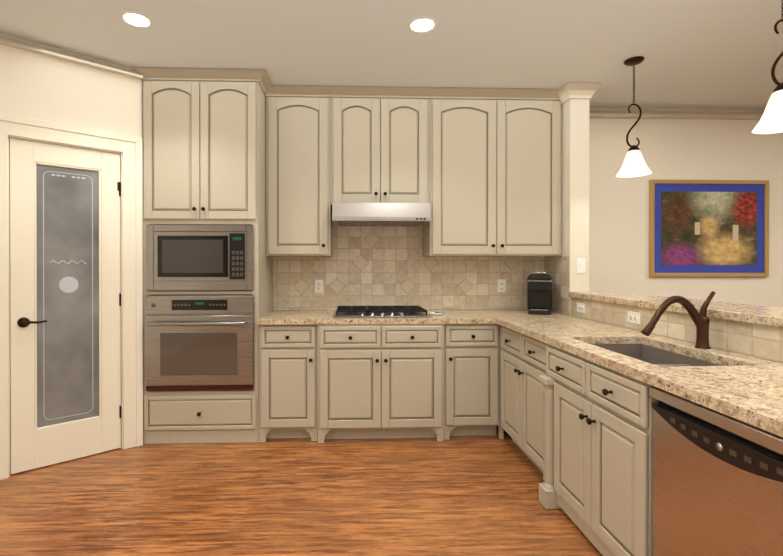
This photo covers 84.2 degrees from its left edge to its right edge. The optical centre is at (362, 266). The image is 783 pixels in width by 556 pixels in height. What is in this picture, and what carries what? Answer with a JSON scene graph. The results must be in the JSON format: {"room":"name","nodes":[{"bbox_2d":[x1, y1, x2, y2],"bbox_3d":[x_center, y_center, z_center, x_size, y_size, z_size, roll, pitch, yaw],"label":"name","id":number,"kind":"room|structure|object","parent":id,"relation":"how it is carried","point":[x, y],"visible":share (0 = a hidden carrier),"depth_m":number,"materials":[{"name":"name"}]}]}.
{"room":"kitchen","nodes":[
{"label":"kitchen","id":0,"kind":"room"},
{"bbox_2d":[0,44,141,476],"bbox_3d":[-2.154,-0.063,2.791,1.296,2.730,0.141,0,0,-40],"label":"wall","id":1,"kind":"structure","parent":0,"point":[41,87],"depth_m":2.86,"materials":[{"name":"beige paint"}]},
{"bbox_2d":[10,138,120,473],"bbox_3d":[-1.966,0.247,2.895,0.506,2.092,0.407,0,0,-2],"label":"pantry door","id":2,"kind":"structure","parent":1,"relation":"in","point":[65,317],"depth_m":2.87,"materials":[{"name":"beige paint"}]},
{"bbox_2d":[0,113,142,479],"bbox_3d":[-2.100,0.184,2.728,1.295,2.235,0.028,0,0,-40],"label":"door frame","id":3,"kind":"structure","parent":1,"relation":"attached to","point":[129,147],"depth_m":3.07,"materials":[{"name":"beige paint"}]},
{"bbox_2d":[0,32,142,79],"bbox_3d":[-2.094,-1.393,2.717,1.296,0.068,0.044,0,0,-40],"label":"crown molding","id":4,"kind":"structure","parent":1,"relation":"attached to","point":[47,50],"depth_m":2.84,"materials":[{"name":"beige paint"}]},
{"bbox_2d":[0,426,602,555],"bbox_3d":[1.290,1.360,0.574,10.800,0.100,7.000,0,0,-2],"label":"floor","id":5,"kind":"structure","parent":0,"point":[475,495],"depth_m":2.39,"materials":[{"name":"brown wood"}]},
{"bbox_2d":[130,67,272,443],"bbox_3d":[-1.201,-0.065,3.449,0.967,2.728,0.672,0,0,-2],"label":"tall cabinet","id":6,"kind":"object","parent":5,"relation":"on","point":[204,146],"visible":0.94,"depth_m":3.16,"materials":[{"name":"beige paint"}]},
{"bbox_2d":[145,294,253,390],"bbox_3d":[-1.199,0.559,3.406,0.783,0.704,0.666,0,0,-2],"label":"wall oven","id":7,"kind":"object","parent":6,"relation":"in","point":[195,342],"visible":1,"depth_m":3.14,"materials":[{"name":"silver metal"}]},
{"bbox_2d":[146,225,253,290],"bbox_3d":[-1.199,-0.066,3.411,0.773,0.486,0.510,0,0,-2],"label":"microwave","id":8,"kind":"object","parent":6,"relation":"in","point":[199,257],"visible":1,"depth_m":3.16,"materials":[{"name":"silver metal"}]},
{"bbox_2d":[259,324,317,441],"bbox_3d":[-0.562,0.862,3.476,0.433,0.875,0.664,0,0,-2],"label":"base cabinet","id":9,"kind":"object","parent":5,"relation":"on","point":[288,381],"visible":0.98,"depth_m":3.19,"materials":[{"name":"beige paint"}]},
{"bbox_2d":[318,324,443,442],"bbox_3d":[0.124,0.861,3.484,0.934,0.875,0.694,0,0,-2],"label":"base cabinet","id":10,"kind":"object","parent":5,"relation":"on","point":[380,380],"visible":1,"depth_m":3.18,"materials":[{"name":"beige paint"}]},
{"bbox_2d":[258,309,493,324],"bbox_3d":[0.091,0.403,3.502,1.740,0.039,0.639,0,0,-2],"label":"countertop","id":11,"kind":"structure","parent":10,"relation":"on","point":[275,317],"depth_m":3.21,"materials":[{"name":"stone"}]},
{"bbox_2d":[333,306,431,317],"bbox_3d":[0.140,0.360,3.498,0.750,0.046,0.500,0,0,-2],"label":"cooktop","id":12,"kind":"object","parent":11,"relation":"in","point":[380,312],"visible":1,"depth_m":3.35,"materials":[{"name":"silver metal"}]},
{"bbox_2d":[430,312,447,314],"bbox_3d":[0.597,0.369,3.430,0.118,0.030,0.147,0,0,-2],"label":"spoon rest","id":13,"kind":"object","parent":11,"relation":"on","point":[437,313],"visible":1,"depth_m":3.41,"materials":[{"name":"white plastic"}]},
{"bbox_2d":[444,324,503,439],"bbox_3d":[0.822,0.861,3.522,0.460,0.875,0.664,0,0,-2],"label":"base cabinet","id":14,"kind":"object","parent":5,"relation":"on","point":[472,379],"visible":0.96,"depth_m":3.23,"materials":[{"name":"beige paint"}]},
{"bbox_2d":[501,326,548,472],"bbox_3d":[1.324,0.864,2.830,0.658,0.875,0.805,0,0,-2],"label":"base cabinet","id":15,"kind":"object","parent":5,"relation":"on","point":[523,362],"visible":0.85,"depth_m":2.79,"materials":[{"name":"beige paint"}]},
{"bbox_2d":[482,309,782,436],"bbox_3d":[1.347,0.407,2.404,0.663,0.039,2.920,0,0,-2],"label":"countertop","id":16,"kind":"structure","parent":15,"relation":"on","point":[748,389],"depth_m":1.69,"materials":[{"name":"stone"}]},
{"bbox_2d":[527,272,551,314],"bbox_3d":[1.462,0.212,3.578,0.190,0.342,0.280,0,0,22],"label":"coffee maker","id":17,"kind":"object","parent":16,"relation":"on","point":[539,294],"visible":1,"depth_m":3.49,"materials":[{"name":"black plastic"}]},
{"bbox_2d":[592,344,722,365],"bbox_3d":[1.350,0.538,2.043,0.428,0.218,0.711,0,0,-2],"label":"sink","id":18,"kind":"object","parent":16,"relation":"in","point":[652,355],"visible":0.04,"depth_m":2.29,"materials":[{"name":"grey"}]},
{"bbox_2d":[641,291,714,348],"bbox_3d":[1.498,0.254,2.052,0.384,0.271,0.084,0,0,-2],"label":"faucet","id":19,"kind":"object","parent":16,"relation":"on","point":[701,320],"visible":1,"depth_m":2.04,"materials":[{"name":"brown metal"}]},
{"bbox_2d":[539,345,658,555],"bbox_3d":[1.335,0.867,2.016,0.691,0.875,0.817,0,0,-2],"label":"base cabinet","id":20,"kind":"object","parent":5,"relation":"on","point":[596,485],"visible":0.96,"depth_m":1.90,"materials":[{"name":"beige paint"}]},
{"bbox_2d":[649,386,782,555],"bbox_3d":[1.373,0.873,1.305,0.624,0.868,0.599,0,0,-2],"label":"dishwasher","id":21,"kind":"object","parent":5,"relation":"on","point":[717,483],"visible":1,"depth_m":1.33,"materials":[{"name":"silver metal"}]},
{"bbox_2d":[0,0,782,108],"bbox_3d":[1.290,-1.470,0.564,10.800,0.100,7.000,0,0,-2],"label":"ceiling","id":22,"kind":"structure","parent":0,"point":[715,54],"depth_m":2.74,"materials":[{"name":"white paint"}]},
{"bbox_2d":[120,11,152,27],"bbox_3d":[-1.307,-1.424,2.497,0.170,0.006,0.170,0,0,-2],"label":"recessed light","id":23,"kind":"object","parent":22,"relation":"in","point":[136,19],"visible":1,"depth_m":2.49,"materials":[{"name":"white plastic"}]},
{"bbox_2d":[408,17,436,32],"bbox_3d":[0.352,-1.424,2.553,0.170,0.006,0.170,0,0,-2],"label":"recessed light","id":24,"kind":"object","parent":22,"relation":"in","point":[422,24],"visible":1,"depth_m":2.55,"materials":[{"name":"white plastic"}]},
{"bbox_2d":[616,56,651,176],"bbox_3d":[1.878,-1.034,2.997,0.212,0.790,0.212,0,0,-2],"label":"pendant light","id":25,"kind":"object","parent":22,"relation":"hanging from","point":[634,164],"visible":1,"depth_m":2.98,"materials":[{"name":"white glass"}]},
{"bbox_2d":[752,0,782,133],"bbox_3d":[1.913,-1.030,1.967,0.212,0.790,0.212,0,0,-2],"label":"pendant light","id":26,"kind":"object","parent":22,"relation":"hanging from","point":[771,121],"visible":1,"depth_m":1.96,"materials":[{"name":"white glass"}]},
{"bbox_2d":[142,105,782,309],"bbox_3d":[1.176,-0.068,3.927,10.800,2.730,0.120,0,0,-2],"label":"wall","id":27,"kind":"structure","parent":0,"point":[689,149],"depth_m":3.92,"materials":[{"name":"beige paint"}]},
{"bbox_2d":[265,85,331,256],"bbox_3d":[-0.524,-0.758,3.608,0.516,1.343,0.394,0,0,-2],"label":"upper cabinet","id":28,"kind":"object","parent":27,"relation":"attached to","point":[298,177],"visible":0.98,"depth_m":3.46,"materials":[{"name":"beige paint"}]},
{"bbox_2d":[330,86,430,206],"bbox_3d":[0.136,-0.966,3.629,0.800,0.928,0.394,0,0,-2],"label":"upper cabinet","id":29,"kind":"object","parent":27,"relation":"attached to","point":[379,144],"visible":0.88,"depth_m":3.48,"materials":[{"name":"beige paint"}]},
{"bbox_2d":[332,202,430,226],"bbox_3d":[0.138,-0.424,3.572,0.768,0.151,0.495,0,0,-2],"label":"range hood","id":30,"kind":"object","parent":29,"relation":"attached to","point":[378,214],"visible":1,"depth_m":3.35,"materials":[{"name":"silver metal"}]},
{"bbox_2d":[273,221,543,309],"bbox_3d":[0.417,-0.060,3.835,2.409,0.882,0.011,0,0,-2],"label":"backsplash","id":31,"kind":"structure","parent":27,"relation":"attached to","point":[376,266],"depth_m":3.83,"materials":[{"name":"tile"}]},
{"bbox_2d":[315,280,322,292],"bbox_3d":[-0.385,0.173,3.801,0.072,0.116,0.009,0,0,-2],"label":"electrical outlet","id":32,"kind":"object","parent":31,"relation":"attached to","point":[318,286],"visible":1,"depth_m":3.80,"materials":[{"name":"white plastic"}]},
{"bbox_2d":[498,279,505,291],"bbox_3d":[1.239,0.172,3.856,0.072,0.116,0.009,0,0,-2],"label":"electrical outlet","id":33,"kind":"object","parent":31,"relation":"attached to","point":[501,285],"visible":1,"depth_m":3.85,"materials":[{"name":"white plastic"}]},
{"bbox_2d":[423,87,561,256],"bbox_3d":[1.082,-0.758,3.662,1.091,1.343,0.394,0,0,-2],"label":"upper cabinet","id":34,"kind":"object","parent":27,"relation":"attached to","point":[495,172],"visible":1,"depth_m":3.51,"materials":[{"name":"beige paint"}]},
{"bbox_2d":[589,107,764,119],"bbox_3d":[4.107,-1.384,3.931,4.540,0.095,0.060,0,0,-2],"label":"crown molding","id":35,"kind":"structure","parent":27,"relation":"attached to","point":[681,113],"depth_m":3.88,"materials":[{"name":"beige paint"}]},
{"bbox_2d":[649,180,768,276],"bbox_3d":[3.138,-0.345,3.917,1.100,0.875,0.030,0,0,-2],"label":"picture frame","id":36,"kind":"object","parent":27,"relation":"attached to","point":[708,228],"visible":1,"depth_m":3.92,"materials":[{"name":"gold metal"}]},
{"bbox_2d":[544,83,600,314],"bbox_3d":[1.709,-0.066,3.625,0.275,2.729,0.520,0,0,-2],"label":"column","id":37,"kind":"structure","parent":0,"point":[574,98],"depth_m":3.42,"materials":[{"name":"beige paint"}]},
{"bbox_2d":[577,259,585,272],"bbox_3d":[1.729,-0.006,3.419,0.072,0.116,0.012,0,0,-2],"label":"light switch","id":38,"kind":"object","parent":37,"relation":"attached to","point":[581,265],"visible":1,"depth_m":3.42,"materials":[{"name":"white plastic"}]},
{"bbox_2d":[571,297,782,362],"bbox_3d":[1.752,0.775,2.179,0.128,1.058,2.500,0,0,-2],"label":"wall","id":39,"kind":"structure","parent":0,"point":[760,341],"depth_m":2.19,"materials":[{"name":"beige tile"}]},
{"bbox_2d":[577,303,585,312],"bbox_3d":[1.646,0.312,3.264,0.009,0.072,0.116,0,0,-2],"label":"outlet","id":40,"kind":"object","parent":39,"relation":"attached to","point":[581,307],"visible":1,"depth_m":3.25,"materials":[{"name":"white plastic"}]},
{"bbox_2d":[628,311,640,324],"bbox_3d":[1.666,0.314,2.659,0.009,0.072,0.116,0,0,-2],"label":"outlet","id":41,"kind":"object","parent":39,"relation":"attached to","point":[634,317],"visible":1,"depth_m":2.65,"materials":[{"name":"white plastic"}]},
{"bbox_2d":[568,292,782,327],"bbox_3d":[1.865,0.224,2.164,0.402,0.040,2.528,0,0,-2],"label":"bar","id":42,"kind":"object","parent":39,"relation":"on","point":[762,315],"visible":0.88,"depth_m":2.26,"materials":[{"name":"stone"}]}
]}

